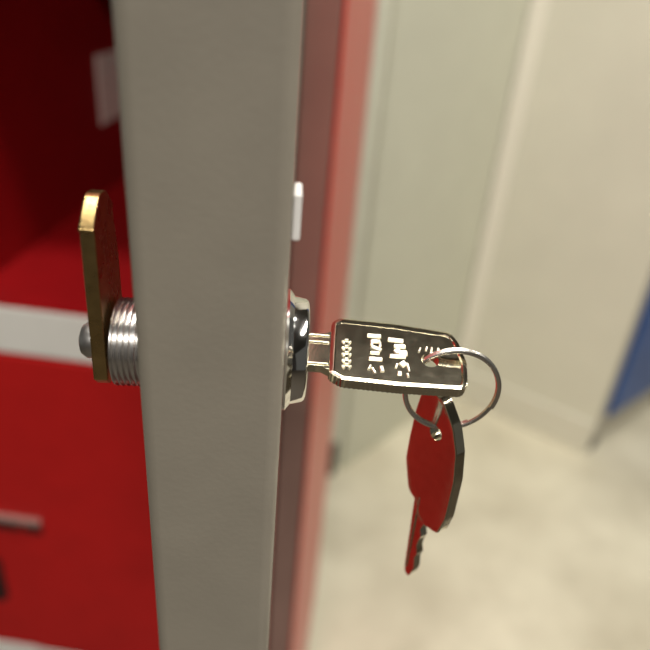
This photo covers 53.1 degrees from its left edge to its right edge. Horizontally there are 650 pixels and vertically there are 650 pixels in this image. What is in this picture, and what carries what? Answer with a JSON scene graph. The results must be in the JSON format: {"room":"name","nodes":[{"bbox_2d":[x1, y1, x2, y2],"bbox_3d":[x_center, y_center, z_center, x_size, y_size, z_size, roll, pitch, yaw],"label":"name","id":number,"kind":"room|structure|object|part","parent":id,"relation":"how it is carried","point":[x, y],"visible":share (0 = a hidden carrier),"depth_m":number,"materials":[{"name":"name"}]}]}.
{"room":"locker room","nodes":[
{"label":"locker room","id":0,"kind":"room"},
{"bbox_2d":[306,232,649,649],"bbox_3d":[0.118,0.131,2.184,6.400,0.050,2.700,7,29,3],"label":"floor","id":1,"kind":"structure","parent":0,"point":[545,545],"depth_m":1.49,"materials":[{"name":"beige tile"}]},
{"bbox_2d":[328,0,528,475],"bbox_3d":[0.119,-0.627,1.487,0.430,1.950,0.553,27,36,34],"label":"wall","id":2,"kind":"structure","parent":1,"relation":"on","point":[442,71],"depth_m":1.45,"materials":[{"name":"paint"}]},
{"bbox_2d":[587,277,649,450],"bbox_3d":[0.861,-0.559,1.658,0.450,1.780,0.434,-19,37,-36],"label":"tall cabinet","id":3,"kind":"object","parent":1,"relation":"on","point":[629,390],"visible":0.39,"depth_m":1.74,"materials":[{"name":"metal"}]},
{"bbox_3d":[0.997,-0.516,1.497,0.418,1.635,0.017,-19,37,-36],"label":"door","id":4,"kind":"part","parent":3,"relation":"part of","materials":[{"name":"blue paint"}]},
{"bbox_2d":[481,0,530,231],"bbox_3d":[0.378,-1.680,2.731,6.400,2.600,0.050,7,29,3],"label":"wall","id":5,"kind":"structure","parent":0,"point":[529,0],"depth_m":3.02,"materials":[{"name":"beige paint"}]},
{"bbox_2d":[468,0,649,451],"bbox_3d":[0.666,-0.846,1.300,0.432,2.600,0.012,24,34,29],"label":"wall","id":6,"kind":"structure","parent":0,"point":[569,274],"depth_m":1.61,"materials":[{"name":"beige paint"}]},
{"bbox_2d":[459,0,549,368],"bbox_3d":[0.510,-0.955,1.360,0.044,2.494,0.010,24,34,29],"label":"trim","id":7,"kind":"structure","parent":6,"relation":"attached to","point":[537,13],"depth_m":1.66,"materials":[{"name":"beige paint"}]},
{"bbox_2d":[457,370,595,453],"bbox_3d":[0.567,0.244,1.899,0.418,0.105,0.012,24,34,29],"label":"baseboard","id":8,"kind":"structure","parent":6,"relation":"attached to","point":[572,431],"depth_m":1.87,"materials":[{"name":"paint"}]},
{"bbox_3d":[-0.245,1.669,-0.599,6.400,0.050,3.700,7,29,3],"label":"floor","id":9,"kind":"structure","parent":0,"visible":0},
{"bbox_2d":[0,0,377,649],"bbox_3d":[-0.157,-0.013,0.565,0.362,1.744,0.771,7,29,3],"label":"locker","id":10,"kind":"object","parent":9,"relation":"on","point":[179,179],"visible":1,"depth_m":0.39,"materials":[{"name":"red metal"}]},
{"bbox_3d":[-0.218,0.375,0.723,0.312,0.043,0.028,7,29,3],"label":"frame rail","id":11,"kind":"part","parent":10,"relation":"part of","materials":[{"name":"metal"}]},
{"bbox_3d":[-0.185,0.005,0.515,0.312,0.043,0.028,7,29,3],"label":"frame rail","id":12,"kind":"part","parent":10,"relation":"part of","materials":[{"name":"metal"}]},
{"bbox_2d":[37,646,58,649],"bbox_3d":[-0.164,0.259,0.895,0.249,0.002,0.449,7,29,3],"label":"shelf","id":13,"kind":"object","parent":10,"relation":"attached to","point":[38,647],"depth_m":0.71,"materials":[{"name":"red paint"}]},
{"bbox_2d":[0,178,132,316],"bbox_3d":[-0.131,-0.111,0.686,0.249,0.002,0.449,7,29,3],"label":"shelf","id":14,"kind":"object","parent":10,"relation":"attached to","point":[42,275],"depth_m":0.56,"materials":[{"name":"metal"}]},
{"bbox_3d":[-0.202,0.190,0.618,0.308,0.378,0.026,7,29,3],"label":"door","id":15,"kind":"part","parent":10,"relation":"part of","materials":[{"name":"red paint"}]},
{"bbox_3d":[-0.025,-0.073,0.249,0.026,0.371,0.311,3,29,-4],"label":"door","id":16,"kind":"part","parent":10,"relation":"part of","materials":[{"name":"grey paint"}]},
{"bbox_3d":[-0.005,-0.019,0.110,0.001,0.008,0.006,3,29,-4],"label":"number plate","id":17,"kind":"part","parent":10,"relation":"part of","materials":[{"name":"white"}]},
{"bbox_3d":[-0.018,0.011,0.497,0.022,1.692,0.030,7,29,3],"label":"frame post","id":18,"kind":"part","parent":10,"relation":"part of","materials":[{"name":"metal"}]},
{"bbox_3d":[0.019,-0.090,0.681,0.002,1.692,0.454,7,29,3],"label":"panel","id":19,"kind":"part","parent":10,"relation":"part of","materials":[{"name":"red paint"}]},
{"bbox_2d":[284,318,467,396],"bbox_3d":[0.003,0.005,0.137,0.053,0.007,0.019,7,29,3],"label":"key","id":20,"kind":"object","parent":10,"relation":"attached to","point":[356,354],"visible":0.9,"depth_m":0.14,"materials":[{"name":"silver metal"}]},
{"bbox_3d":[-0.010,0.005,0.137,0.026,0.005,0.012,7,29,3],"label":"blade","id":21,"kind":"part","parent":20,"relation":"part of","materials":[{"name":"silver metal"}]},
{"bbox_2d":[402,348,501,429],"bbox_3d":[0.027,0.014,0.141,0.021,0.021,0.002,3,29,-3],"label":"ring","id":22,"kind":"object","parent":20,"relation":"hanging from","point":[448,351],"visible":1,"depth_m":0.14,"materials":[{"name":"silver metal"}]},
{"bbox_2d":[405,395,464,574],"bbox_3d":[0.025,0.040,0.155,0.003,0.056,0.016,-15,35,-31],"label":"key","id":23,"kind":"object","parent":22,"relation":"hanging from","point":[434,461],"visible":1,"depth_m":0.15,"materials":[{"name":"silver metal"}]},
{"bbox_3d":[0.023,0.052,0.163,0.003,0.027,0.005,-15,35,-31],"label":"blade","id":24,"kind":"part","parent":23,"relation":"part of","materials":[{"name":"silver metal"}]}
]}

